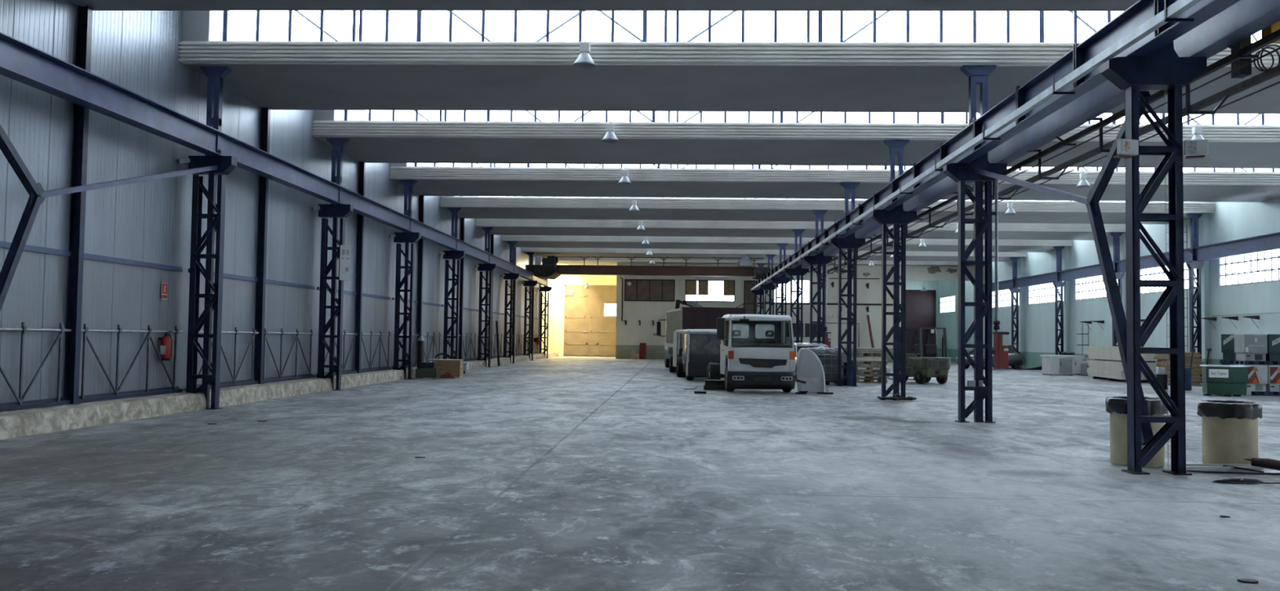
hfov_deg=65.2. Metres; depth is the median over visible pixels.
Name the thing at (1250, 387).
tray
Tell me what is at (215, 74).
lattice column
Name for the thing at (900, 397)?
heap
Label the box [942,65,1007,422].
lattice column
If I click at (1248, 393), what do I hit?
card
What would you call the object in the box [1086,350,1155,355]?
panel
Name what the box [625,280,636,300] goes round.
window pane
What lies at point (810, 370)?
wind deflector
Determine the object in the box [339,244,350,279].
control panel
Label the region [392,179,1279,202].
ceiling
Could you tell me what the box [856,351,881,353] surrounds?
wood board
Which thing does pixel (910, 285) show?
wall
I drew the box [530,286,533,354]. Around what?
wall post
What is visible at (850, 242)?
lattice column
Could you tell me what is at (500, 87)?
ceiling
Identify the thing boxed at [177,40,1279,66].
ceiling beam
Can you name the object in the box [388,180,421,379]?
lattice column
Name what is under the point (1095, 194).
brace
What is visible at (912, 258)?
ceiling
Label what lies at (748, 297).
door
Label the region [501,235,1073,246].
ceiling beam
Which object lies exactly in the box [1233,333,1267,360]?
display box
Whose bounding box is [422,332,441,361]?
guard
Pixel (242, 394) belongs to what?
baseboard
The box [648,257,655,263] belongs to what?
lamp
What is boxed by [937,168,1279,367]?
wall
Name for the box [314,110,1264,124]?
window
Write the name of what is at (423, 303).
rail
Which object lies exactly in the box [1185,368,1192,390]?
bin
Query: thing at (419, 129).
ceiling beam
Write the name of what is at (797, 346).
wind deflector
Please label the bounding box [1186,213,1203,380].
lattice column
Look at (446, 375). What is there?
heap
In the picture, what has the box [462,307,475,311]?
rail
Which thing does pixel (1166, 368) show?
bale
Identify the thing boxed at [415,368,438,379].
wooden crate
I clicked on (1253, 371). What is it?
print
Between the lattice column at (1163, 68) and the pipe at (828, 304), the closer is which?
the lattice column at (1163, 68)
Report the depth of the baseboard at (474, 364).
51.34 m
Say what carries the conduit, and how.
attached to the wall at (628, 337)
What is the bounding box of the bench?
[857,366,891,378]
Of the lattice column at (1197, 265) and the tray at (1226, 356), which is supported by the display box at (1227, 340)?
the tray at (1226, 356)
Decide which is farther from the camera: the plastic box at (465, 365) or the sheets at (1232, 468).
the plastic box at (465, 365)
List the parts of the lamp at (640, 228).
lamp shade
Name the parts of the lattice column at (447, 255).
roof post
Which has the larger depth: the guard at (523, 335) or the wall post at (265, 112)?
the guard at (523, 335)
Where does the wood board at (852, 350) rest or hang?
on the wood board at (856, 352)
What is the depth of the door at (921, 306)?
87.22 m
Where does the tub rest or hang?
on the floor
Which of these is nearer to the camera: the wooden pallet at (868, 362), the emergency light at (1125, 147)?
the emergency light at (1125, 147)
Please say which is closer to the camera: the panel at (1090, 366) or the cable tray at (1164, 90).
the cable tray at (1164, 90)
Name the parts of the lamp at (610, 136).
lamp shade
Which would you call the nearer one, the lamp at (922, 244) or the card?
the card
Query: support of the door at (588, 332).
in the wall at (562, 280)
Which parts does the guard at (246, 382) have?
sill rail, rail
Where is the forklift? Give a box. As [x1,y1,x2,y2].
[887,326,952,383]
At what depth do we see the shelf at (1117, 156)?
12.47 m
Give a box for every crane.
[525,254,770,279]
[1231,20,1279,78]
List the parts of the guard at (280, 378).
sill rail, rail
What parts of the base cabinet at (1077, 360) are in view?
door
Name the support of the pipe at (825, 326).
attached to the upper cabinet at (827, 335)
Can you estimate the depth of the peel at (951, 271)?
74.31 m
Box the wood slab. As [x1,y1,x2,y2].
[639,342,646,359]
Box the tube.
[817,391,833,394]
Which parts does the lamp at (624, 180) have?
lamp shade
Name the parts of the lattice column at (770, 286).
roof post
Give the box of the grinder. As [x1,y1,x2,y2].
[1244,457,1279,471]
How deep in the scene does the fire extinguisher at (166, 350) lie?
20.00 m
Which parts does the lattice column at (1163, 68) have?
plate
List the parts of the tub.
sign panel, lid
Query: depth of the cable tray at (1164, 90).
12.92 m
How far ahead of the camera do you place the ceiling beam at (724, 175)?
35.46 m
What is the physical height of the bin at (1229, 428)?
0.850 m
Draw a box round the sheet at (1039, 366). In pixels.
[1008,364,1041,369]
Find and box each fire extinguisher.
[158,330,172,360]
[533,337,539,345]
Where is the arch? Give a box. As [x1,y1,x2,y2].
[435,352,450,358]
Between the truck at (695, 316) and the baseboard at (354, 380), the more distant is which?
the truck at (695, 316)
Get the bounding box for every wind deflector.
[794,342,828,378]
[796,348,825,391]
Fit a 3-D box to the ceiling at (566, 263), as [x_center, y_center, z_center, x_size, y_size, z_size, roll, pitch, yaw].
[9.031,-2.443,75.496,33.400,0.300,4.180,1,-2,2]
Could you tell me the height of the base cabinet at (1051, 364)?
1.000 m
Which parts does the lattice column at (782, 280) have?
roof post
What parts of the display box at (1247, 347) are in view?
lid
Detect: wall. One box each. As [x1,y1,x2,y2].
[0,0,539,403]
[554,275,617,356]
[615,262,906,362]
[906,280,937,357]
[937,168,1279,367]
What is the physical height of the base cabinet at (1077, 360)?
0.980 m
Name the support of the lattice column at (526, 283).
on the floor
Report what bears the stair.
on the floor
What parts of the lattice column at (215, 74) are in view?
roof post, plate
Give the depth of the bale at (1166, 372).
39.09 m
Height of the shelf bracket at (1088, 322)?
0.516 m
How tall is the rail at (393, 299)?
0.090 m
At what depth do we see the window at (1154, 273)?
47.55 m
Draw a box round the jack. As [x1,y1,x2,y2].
[795,378,808,394]
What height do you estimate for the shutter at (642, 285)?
1.530 m
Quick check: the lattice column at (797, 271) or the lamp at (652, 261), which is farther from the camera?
the lamp at (652, 261)
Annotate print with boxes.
[1248,366,1259,383]
[1252,368,1258,383]
[1259,367,1266,381]
[1270,367,1279,383]
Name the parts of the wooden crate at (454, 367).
lid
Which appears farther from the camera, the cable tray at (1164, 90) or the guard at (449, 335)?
the guard at (449, 335)
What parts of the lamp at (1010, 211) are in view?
lamp shade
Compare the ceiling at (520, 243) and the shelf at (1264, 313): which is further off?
the ceiling at (520, 243)
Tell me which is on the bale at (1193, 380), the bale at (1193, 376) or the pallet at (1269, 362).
the bale at (1193, 376)
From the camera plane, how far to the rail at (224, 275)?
23.51 m
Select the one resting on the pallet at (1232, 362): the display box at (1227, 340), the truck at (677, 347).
the display box at (1227, 340)
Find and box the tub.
[1200,364,1249,396]
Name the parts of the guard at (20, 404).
sill rail, rail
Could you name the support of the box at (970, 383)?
attached to the lattice column at (961, 173)
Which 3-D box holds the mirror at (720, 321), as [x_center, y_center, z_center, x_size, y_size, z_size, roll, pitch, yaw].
[2.513,1.038,30.264,0.376,0.729,0.272,1,-2,2]
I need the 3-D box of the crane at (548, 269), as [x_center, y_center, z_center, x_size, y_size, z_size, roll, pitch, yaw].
[0.557,-1.947,66.771,16.046,1.748,3.000,1,-2,2]
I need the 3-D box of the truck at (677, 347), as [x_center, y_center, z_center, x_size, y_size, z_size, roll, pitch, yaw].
[2.511,2.548,45.229,2.140,2.000,4.050,1,-2,-5]
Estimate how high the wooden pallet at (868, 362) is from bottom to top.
0.130 m
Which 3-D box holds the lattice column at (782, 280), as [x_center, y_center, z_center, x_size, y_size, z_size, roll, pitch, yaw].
[8.194,0.565,58.116,1.200,7.200,0.310,1,-2,2]
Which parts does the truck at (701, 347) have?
corner post, panel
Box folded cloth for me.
[1061,351,1075,355]
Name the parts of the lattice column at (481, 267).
roof post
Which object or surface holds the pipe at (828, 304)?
attached to the wall at (628, 337)
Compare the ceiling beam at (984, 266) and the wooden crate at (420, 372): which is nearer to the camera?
the wooden crate at (420, 372)
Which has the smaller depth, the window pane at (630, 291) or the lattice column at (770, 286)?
the lattice column at (770, 286)
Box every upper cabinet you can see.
[824,332,831,347]
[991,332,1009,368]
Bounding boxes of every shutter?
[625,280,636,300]
[637,280,648,300]
[649,280,662,300]
[662,280,674,300]
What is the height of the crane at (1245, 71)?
1.030 m
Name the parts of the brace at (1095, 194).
leg, leg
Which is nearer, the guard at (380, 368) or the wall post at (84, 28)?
the wall post at (84, 28)
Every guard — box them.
[0,322,71,412]
[78,324,182,403]
[196,327,258,389]
[262,328,315,382]
[316,329,357,377]
[360,330,391,373]
[391,331,418,368]
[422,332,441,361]
[442,333,460,359]
[462,333,476,361]
[476,334,488,359]
[491,333,502,358]
[502,333,512,357]
[515,334,522,355]
[522,334,528,355]
[533,334,538,354]
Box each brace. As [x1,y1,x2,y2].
[0,124,217,311]
[973,91,1153,444]
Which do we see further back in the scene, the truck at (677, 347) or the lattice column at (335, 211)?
the truck at (677, 347)
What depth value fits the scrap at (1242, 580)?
6.76 m
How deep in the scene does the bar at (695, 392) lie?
29.09 m
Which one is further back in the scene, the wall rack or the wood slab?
the wood slab
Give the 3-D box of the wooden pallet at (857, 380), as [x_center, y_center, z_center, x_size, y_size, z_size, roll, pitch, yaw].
[8.782,3.275,38.496,1.220,0.140,1.000,1,-2,-2]
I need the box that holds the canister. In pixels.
[1154,367,1168,390]
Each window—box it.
[182,10,1111,42]
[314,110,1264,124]
[391,163,1278,172]
[444,195,1213,202]
[624,279,675,301]
[684,280,734,302]
[773,279,809,302]
[940,295,955,313]
[991,289,1016,308]
[1028,283,1059,304]
[1075,275,1118,300]
[1140,263,1195,293]
[1219,249,1279,286]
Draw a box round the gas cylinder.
[417,331,424,368]
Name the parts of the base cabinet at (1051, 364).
door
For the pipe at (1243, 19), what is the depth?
15.65 m
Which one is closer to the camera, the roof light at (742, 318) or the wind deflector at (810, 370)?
the roof light at (742, 318)
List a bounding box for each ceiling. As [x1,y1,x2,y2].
[69,0,1138,10]
[183,63,1279,114]
[315,137,1279,168]
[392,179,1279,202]
[442,207,1211,224]
[476,226,1125,239]
[477,195,1125,201]
[502,240,1071,252]
[523,252,1013,262]
[541,261,973,266]
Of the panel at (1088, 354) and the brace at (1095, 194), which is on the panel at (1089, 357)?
the panel at (1088, 354)
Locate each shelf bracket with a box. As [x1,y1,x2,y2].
[1080,320,1091,330]
[1092,320,1104,329]
[1201,317,1217,329]
[1222,316,1238,328]
[1242,315,1259,328]
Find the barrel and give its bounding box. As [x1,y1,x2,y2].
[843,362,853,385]
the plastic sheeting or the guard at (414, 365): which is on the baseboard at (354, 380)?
the guard at (414, 365)
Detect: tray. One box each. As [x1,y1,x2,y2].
[808,28,1279,277]
[1164,89,1170,466]
[1222,352,1235,359]
[1235,353,1266,360]
[1246,383,1266,391]
[1265,353,1279,361]
[1266,383,1279,391]
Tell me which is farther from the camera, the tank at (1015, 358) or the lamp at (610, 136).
the tank at (1015, 358)
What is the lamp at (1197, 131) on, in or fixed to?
hanging from the ceiling
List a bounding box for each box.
[462,362,469,373]
[967,380,982,411]
[1220,333,1235,359]
[1221,363,1235,365]
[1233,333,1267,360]
[1234,364,1267,391]
[1265,333,1279,361]
[1266,364,1279,391]
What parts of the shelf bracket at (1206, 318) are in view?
arm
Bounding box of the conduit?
[828,278,879,279]
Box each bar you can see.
[495,320,499,366]
[693,391,706,393]
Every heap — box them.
[438,372,455,378]
[877,393,916,400]
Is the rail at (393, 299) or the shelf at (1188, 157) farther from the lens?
the rail at (393, 299)
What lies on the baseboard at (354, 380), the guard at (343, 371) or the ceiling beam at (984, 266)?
the guard at (343, 371)
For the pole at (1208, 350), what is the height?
1.484 m
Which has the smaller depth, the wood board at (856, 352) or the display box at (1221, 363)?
the display box at (1221, 363)
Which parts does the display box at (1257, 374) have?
lid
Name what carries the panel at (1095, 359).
on the panel at (1113, 362)
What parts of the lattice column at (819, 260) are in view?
roof post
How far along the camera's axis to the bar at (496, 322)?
53.29 m
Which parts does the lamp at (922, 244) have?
lamp shade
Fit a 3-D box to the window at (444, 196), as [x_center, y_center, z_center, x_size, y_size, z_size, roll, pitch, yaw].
[7.813,-4.690,43.096,33.000,1.155,0.202,1,-2,2]
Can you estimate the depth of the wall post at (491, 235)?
55.08 m
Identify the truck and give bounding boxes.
[656,299,746,368]
[669,329,684,373]
[675,328,724,380]
[706,314,795,391]
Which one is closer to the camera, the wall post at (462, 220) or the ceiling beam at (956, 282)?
the wall post at (462, 220)
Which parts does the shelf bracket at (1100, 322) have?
arm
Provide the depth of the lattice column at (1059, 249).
57.69 m
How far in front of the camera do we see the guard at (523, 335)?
68.21 m
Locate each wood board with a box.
[851,347,881,349]
[851,348,881,351]
[851,350,886,352]
[851,356,887,361]
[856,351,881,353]
[856,364,881,367]
[856,370,889,372]
[856,374,881,376]
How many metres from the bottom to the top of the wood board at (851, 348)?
0.050 m
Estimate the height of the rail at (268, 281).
0.090 m
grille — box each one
[738,358,786,368]
[928,360,946,367]
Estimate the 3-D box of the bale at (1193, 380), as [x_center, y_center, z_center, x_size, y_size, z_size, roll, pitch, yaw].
[21.486,3.350,39.843,1.200,0.145,1.500,0,-2,10]
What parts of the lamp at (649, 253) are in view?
lamp shade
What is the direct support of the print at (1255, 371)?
attached to the display box at (1257, 374)
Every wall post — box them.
[63,5,93,404]
[253,106,271,384]
[354,161,365,373]
[416,195,424,363]
[458,217,465,359]
[488,234,493,359]
[511,247,515,355]
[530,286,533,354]
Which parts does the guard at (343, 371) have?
sill rail, rail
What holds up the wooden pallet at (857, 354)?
on the wood board at (858, 358)
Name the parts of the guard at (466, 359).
sill rail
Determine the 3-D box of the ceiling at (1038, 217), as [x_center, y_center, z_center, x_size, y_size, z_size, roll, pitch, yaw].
[7.880,-3.742,45.145,33.400,0.300,4.180,1,-2,2]
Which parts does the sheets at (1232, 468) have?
rod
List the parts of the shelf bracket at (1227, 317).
arm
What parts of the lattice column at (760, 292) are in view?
roof post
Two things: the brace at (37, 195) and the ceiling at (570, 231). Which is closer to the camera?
the brace at (37, 195)
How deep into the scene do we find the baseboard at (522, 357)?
65.84 m
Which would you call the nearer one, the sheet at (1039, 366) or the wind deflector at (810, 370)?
the wind deflector at (810, 370)
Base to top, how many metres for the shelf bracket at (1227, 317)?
0.516 m
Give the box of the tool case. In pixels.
[421,360,435,368]
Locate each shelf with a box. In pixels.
[1113,155,1133,158]
[1185,155,1204,159]
[1215,312,1276,315]
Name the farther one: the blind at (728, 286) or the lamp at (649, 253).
the blind at (728, 286)
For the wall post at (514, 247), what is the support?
attached to the wall at (137, 51)
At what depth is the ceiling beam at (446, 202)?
43.01 m
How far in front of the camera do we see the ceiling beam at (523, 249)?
65.81 m
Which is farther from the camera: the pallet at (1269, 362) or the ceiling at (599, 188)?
the ceiling at (599, 188)
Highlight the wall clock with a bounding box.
[567,288,573,295]
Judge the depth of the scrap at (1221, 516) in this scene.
9.30 m
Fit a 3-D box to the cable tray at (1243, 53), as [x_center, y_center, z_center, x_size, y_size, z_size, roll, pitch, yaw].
[7.833,-2.381,20.940,0.911,0.572,62.000,1,-2,2]
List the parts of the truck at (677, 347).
panel, panel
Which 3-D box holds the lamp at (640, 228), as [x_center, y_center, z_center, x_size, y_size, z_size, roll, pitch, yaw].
[0.050,-4.067,50.404,0.490,1.550,0.490,1,-2,2]
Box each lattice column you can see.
[176,66,237,409]
[311,137,353,390]
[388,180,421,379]
[439,207,465,359]
[475,226,496,367]
[501,240,519,363]
[521,252,537,360]
[537,280,551,358]
[751,262,768,314]
[760,253,778,315]
[770,243,790,343]
[784,229,808,342]
[803,209,831,344]
[830,182,865,386]
[871,139,916,397]
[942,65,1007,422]
[1009,257,1020,367]
[1053,246,1065,355]
[1100,40,1206,475]
[1109,232,1124,346]
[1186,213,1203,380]
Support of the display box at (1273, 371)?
on the pallet at (1270, 393)
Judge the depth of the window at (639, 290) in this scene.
75.14 m
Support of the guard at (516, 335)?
on the baseboard at (522, 357)
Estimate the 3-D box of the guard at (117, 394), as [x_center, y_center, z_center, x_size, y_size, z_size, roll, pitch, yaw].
[-9.604,1.243,18.961,0.080,1.370,3.660,1,-2,2]
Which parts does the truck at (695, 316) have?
rail, crane arm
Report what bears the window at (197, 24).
on the ceiling beam at (221, 52)
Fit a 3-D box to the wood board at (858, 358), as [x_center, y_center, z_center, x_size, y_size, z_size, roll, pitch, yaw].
[8.826,2.437,38.539,1.192,0.160,1.000,1,-2,2]
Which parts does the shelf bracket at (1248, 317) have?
arm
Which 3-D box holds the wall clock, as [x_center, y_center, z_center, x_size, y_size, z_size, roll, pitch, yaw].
[-5.805,-0.251,83.356,0.540,0.560,0.080,1,-2,2]
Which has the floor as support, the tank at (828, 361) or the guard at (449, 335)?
the tank at (828, 361)
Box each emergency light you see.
[1113,138,1138,158]
[1183,138,1208,159]
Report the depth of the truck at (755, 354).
30.30 m
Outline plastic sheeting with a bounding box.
[806,346,843,353]
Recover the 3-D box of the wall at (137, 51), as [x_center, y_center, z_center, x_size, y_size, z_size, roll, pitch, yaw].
[-9.102,-1.461,36.867,0.250,9.000,93.200,1,-2,2]
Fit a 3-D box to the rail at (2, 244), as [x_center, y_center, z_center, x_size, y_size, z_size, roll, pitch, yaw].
[-9.783,-0.784,15.334,0.055,0.090,3.410,1,-2,2]
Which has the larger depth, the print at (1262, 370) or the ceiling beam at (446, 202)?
the ceiling beam at (446, 202)
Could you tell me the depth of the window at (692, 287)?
74.97 m
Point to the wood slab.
(642, 345)
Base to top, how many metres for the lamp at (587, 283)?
2.600 m
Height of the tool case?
0.260 m
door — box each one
[563,284,616,356]
[743,280,755,314]
[905,289,936,357]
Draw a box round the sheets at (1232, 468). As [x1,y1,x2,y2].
[1186,463,1279,475]
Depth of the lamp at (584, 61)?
19.96 m
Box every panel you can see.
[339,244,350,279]
[786,323,804,337]
[804,323,822,337]
[1086,346,1159,349]
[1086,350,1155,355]
[1086,368,1155,373]
[1086,370,1150,377]
[1087,348,1119,351]
[1087,353,1155,358]
[1087,360,1157,365]
[1087,362,1158,368]
[1088,355,1157,360]
[1088,365,1155,371]
[1088,373,1151,380]
[1094,359,1155,362]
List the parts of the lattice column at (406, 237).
roof post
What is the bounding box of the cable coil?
[1213,478,1279,484]
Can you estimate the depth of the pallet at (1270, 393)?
32.01 m
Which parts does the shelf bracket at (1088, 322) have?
arm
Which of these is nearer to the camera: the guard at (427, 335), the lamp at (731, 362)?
the lamp at (731, 362)
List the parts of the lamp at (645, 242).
lamp shade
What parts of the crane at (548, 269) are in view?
drive motor, cable rail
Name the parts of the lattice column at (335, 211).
roof post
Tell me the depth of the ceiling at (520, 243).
60.33 m
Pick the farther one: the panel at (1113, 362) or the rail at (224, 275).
the panel at (1113, 362)
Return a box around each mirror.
[656,319,666,336]
[716,317,728,342]
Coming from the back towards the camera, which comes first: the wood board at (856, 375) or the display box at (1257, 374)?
the wood board at (856, 375)
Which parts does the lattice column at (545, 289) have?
roof post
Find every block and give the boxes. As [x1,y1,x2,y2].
[631,351,639,359]
[703,379,725,390]
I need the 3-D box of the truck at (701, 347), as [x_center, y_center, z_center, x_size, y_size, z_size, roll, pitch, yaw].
[2.671,2.336,39.820,2.211,1.970,4.087,1,-2,-5]
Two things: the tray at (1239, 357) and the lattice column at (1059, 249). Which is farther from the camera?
the lattice column at (1059, 249)
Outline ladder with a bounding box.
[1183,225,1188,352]
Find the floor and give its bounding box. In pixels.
[0,355,1279,590]
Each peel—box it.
[862,272,870,276]
[926,266,941,274]
[946,267,957,273]
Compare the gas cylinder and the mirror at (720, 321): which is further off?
the gas cylinder
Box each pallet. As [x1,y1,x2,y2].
[851,352,886,356]
[856,360,887,364]
[856,367,886,370]
[856,371,887,375]
[856,376,887,379]
[856,378,887,382]
[1220,359,1234,364]
[1234,360,1267,364]
[1244,391,1268,395]
[1266,391,1279,395]
[1267,360,1279,365]
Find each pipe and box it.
[620,277,626,324]
[757,302,901,306]
[765,0,1279,290]
[821,254,827,332]
[991,178,999,332]
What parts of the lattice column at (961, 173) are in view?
plate, roof post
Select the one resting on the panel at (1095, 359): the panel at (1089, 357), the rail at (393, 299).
the panel at (1089, 357)
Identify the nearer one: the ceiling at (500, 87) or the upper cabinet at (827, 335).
the ceiling at (500, 87)
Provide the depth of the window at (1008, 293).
69.86 m
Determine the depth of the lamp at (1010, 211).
42.11 m
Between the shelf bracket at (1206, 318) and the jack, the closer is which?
the jack
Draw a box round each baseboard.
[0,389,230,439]
[219,376,344,404]
[334,366,427,388]
[462,357,512,369]
[511,353,546,362]
[545,351,559,357]
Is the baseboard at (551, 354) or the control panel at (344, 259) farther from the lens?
the baseboard at (551, 354)
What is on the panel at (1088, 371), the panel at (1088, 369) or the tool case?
the panel at (1088, 369)
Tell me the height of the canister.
0.790 m
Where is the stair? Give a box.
[736,302,758,307]
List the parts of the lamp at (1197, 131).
lamp shade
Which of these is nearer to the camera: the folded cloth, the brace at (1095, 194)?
the brace at (1095, 194)
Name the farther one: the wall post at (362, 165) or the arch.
the arch
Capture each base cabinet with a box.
[1040,355,1075,375]
[1072,355,1084,374]
[1080,360,1088,376]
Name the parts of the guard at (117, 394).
sill rail, rail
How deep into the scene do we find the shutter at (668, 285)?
75.10 m
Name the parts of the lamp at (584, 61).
lamp shade, hanging rod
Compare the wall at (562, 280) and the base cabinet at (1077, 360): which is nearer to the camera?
the base cabinet at (1077, 360)
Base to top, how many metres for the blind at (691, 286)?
1.100 m
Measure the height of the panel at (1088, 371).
0.108 m
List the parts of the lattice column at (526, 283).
roof post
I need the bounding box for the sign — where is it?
[160,282,167,299]
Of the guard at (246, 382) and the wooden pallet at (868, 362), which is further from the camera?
the wooden pallet at (868, 362)
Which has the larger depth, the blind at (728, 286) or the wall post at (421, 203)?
the blind at (728, 286)
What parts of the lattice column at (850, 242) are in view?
roof post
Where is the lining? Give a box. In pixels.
[537,262,555,353]
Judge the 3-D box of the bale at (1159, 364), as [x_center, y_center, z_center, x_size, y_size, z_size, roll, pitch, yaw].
[21.468,2.768,39.831,1.200,0.145,1.500,0,-2,8]
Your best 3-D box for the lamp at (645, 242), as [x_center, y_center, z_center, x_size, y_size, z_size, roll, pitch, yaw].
[0.337,-3.742,57.992,0.490,1.550,0.490,1,-2,2]
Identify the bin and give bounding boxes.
[1105,395,1167,467]
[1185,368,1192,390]
[1196,400,1262,464]
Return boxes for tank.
[815,352,844,385]
[955,344,1023,369]
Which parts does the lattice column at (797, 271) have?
roof post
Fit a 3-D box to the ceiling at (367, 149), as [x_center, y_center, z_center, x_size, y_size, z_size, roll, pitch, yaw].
[7.305,-4.392,29.970,33.400,0.300,4.180,1,-2,2]
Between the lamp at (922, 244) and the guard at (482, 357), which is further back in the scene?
the lamp at (922, 244)
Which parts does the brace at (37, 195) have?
leg, leg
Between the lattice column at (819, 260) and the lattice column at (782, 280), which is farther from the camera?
the lattice column at (782, 280)
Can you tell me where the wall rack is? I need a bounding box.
[1076,323,1088,359]
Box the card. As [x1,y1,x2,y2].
[1244,391,1251,395]
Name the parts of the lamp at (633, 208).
lamp shade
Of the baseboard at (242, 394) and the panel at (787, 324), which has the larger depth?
the panel at (787, 324)
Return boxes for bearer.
[1093,376,1153,382]
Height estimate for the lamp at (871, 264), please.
1.550 m
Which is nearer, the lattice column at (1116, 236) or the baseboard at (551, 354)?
the lattice column at (1116, 236)
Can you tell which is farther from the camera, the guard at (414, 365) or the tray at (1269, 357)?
the guard at (414, 365)
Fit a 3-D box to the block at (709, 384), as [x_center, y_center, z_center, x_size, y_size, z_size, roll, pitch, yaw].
[2.469,2.817,31.512,0.920,0.300,0.550,1,-2,2]
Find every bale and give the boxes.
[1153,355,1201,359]
[1155,351,1201,356]
[1155,362,1202,367]
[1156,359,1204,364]
[1158,366,1202,371]
[1164,370,1202,374]
[1167,373,1201,378]
[1168,377,1202,382]
[1168,382,1201,386]
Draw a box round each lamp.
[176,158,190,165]
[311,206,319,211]
[388,234,395,238]
[572,10,596,69]
[584,275,590,288]
[601,111,618,142]
[617,164,631,184]
[628,200,639,211]
[635,221,645,231]
[641,235,649,244]
[645,248,653,255]
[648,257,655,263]
[727,359,733,369]
[790,360,795,370]
[867,260,874,266]
[918,239,926,247]
[920,284,927,291]
[930,328,937,338]
[1004,200,1016,214]
[1075,173,1090,187]
[1191,114,1204,139]
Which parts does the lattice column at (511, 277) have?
roof post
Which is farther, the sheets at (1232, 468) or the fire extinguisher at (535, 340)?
the fire extinguisher at (535, 340)
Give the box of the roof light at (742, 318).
[739,315,749,321]
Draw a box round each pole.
[866,315,876,362]
[1190,348,1195,368]
[1205,348,1211,364]
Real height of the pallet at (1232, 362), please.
0.130 m
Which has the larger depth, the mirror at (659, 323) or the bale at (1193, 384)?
the mirror at (659, 323)
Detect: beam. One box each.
[0,31,550,286]
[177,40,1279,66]
[311,120,1279,142]
[389,166,1279,185]
[440,195,1215,213]
[475,218,1125,231]
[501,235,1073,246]
[521,247,1026,257]
[541,257,958,265]
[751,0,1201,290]
[754,0,1239,289]
[955,280,958,361]
[982,231,1279,292]
[983,266,984,344]
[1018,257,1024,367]
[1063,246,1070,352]
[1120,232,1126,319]
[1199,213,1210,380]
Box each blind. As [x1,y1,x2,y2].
[685,280,697,295]
[697,280,708,295]
[723,280,733,295]
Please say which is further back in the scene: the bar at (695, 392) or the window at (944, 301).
the window at (944, 301)
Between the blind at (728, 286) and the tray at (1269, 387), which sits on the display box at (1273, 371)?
the tray at (1269, 387)
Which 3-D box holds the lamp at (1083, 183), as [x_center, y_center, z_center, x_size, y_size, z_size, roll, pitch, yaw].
[15.342,-4.536,34.620,0.490,1.550,0.490,1,-2,2]
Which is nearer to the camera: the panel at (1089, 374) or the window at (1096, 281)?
the panel at (1089, 374)
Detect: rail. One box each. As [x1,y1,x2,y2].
[0,240,71,256]
[84,253,182,271]
[187,268,257,281]
[265,279,314,288]
[316,286,356,294]
[362,293,391,299]
[392,297,417,302]
[422,301,440,306]
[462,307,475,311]
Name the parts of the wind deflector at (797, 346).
cabin glass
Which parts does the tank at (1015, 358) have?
cabin glass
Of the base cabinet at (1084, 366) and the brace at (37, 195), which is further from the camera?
the base cabinet at (1084, 366)
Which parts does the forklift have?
mast rail, mast rail, guard post, seat, guard post, hood plate, guard post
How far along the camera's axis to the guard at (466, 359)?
49.64 m
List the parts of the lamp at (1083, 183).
lamp shade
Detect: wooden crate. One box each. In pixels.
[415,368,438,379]
[427,359,463,377]
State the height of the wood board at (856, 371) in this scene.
0.040 m
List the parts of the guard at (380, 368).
sill rail, rail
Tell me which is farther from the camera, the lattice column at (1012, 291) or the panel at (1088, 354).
the lattice column at (1012, 291)
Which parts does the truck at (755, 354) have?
seat, pane, panel, pane, seat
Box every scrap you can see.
[1219,515,1230,517]
[1236,578,1258,583]
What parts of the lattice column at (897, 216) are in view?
roof post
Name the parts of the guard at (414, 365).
sill rail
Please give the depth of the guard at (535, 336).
72.59 m
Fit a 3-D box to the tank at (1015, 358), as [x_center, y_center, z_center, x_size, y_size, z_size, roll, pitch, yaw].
[20.846,3.654,59.545,4.130,1.477,2.040,2,-3,-28]
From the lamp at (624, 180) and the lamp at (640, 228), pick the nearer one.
the lamp at (624, 180)
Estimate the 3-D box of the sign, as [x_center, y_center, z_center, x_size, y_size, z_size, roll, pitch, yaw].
[-9.603,-0.086,20.200,0.013,0.330,0.220,1,-2,2]

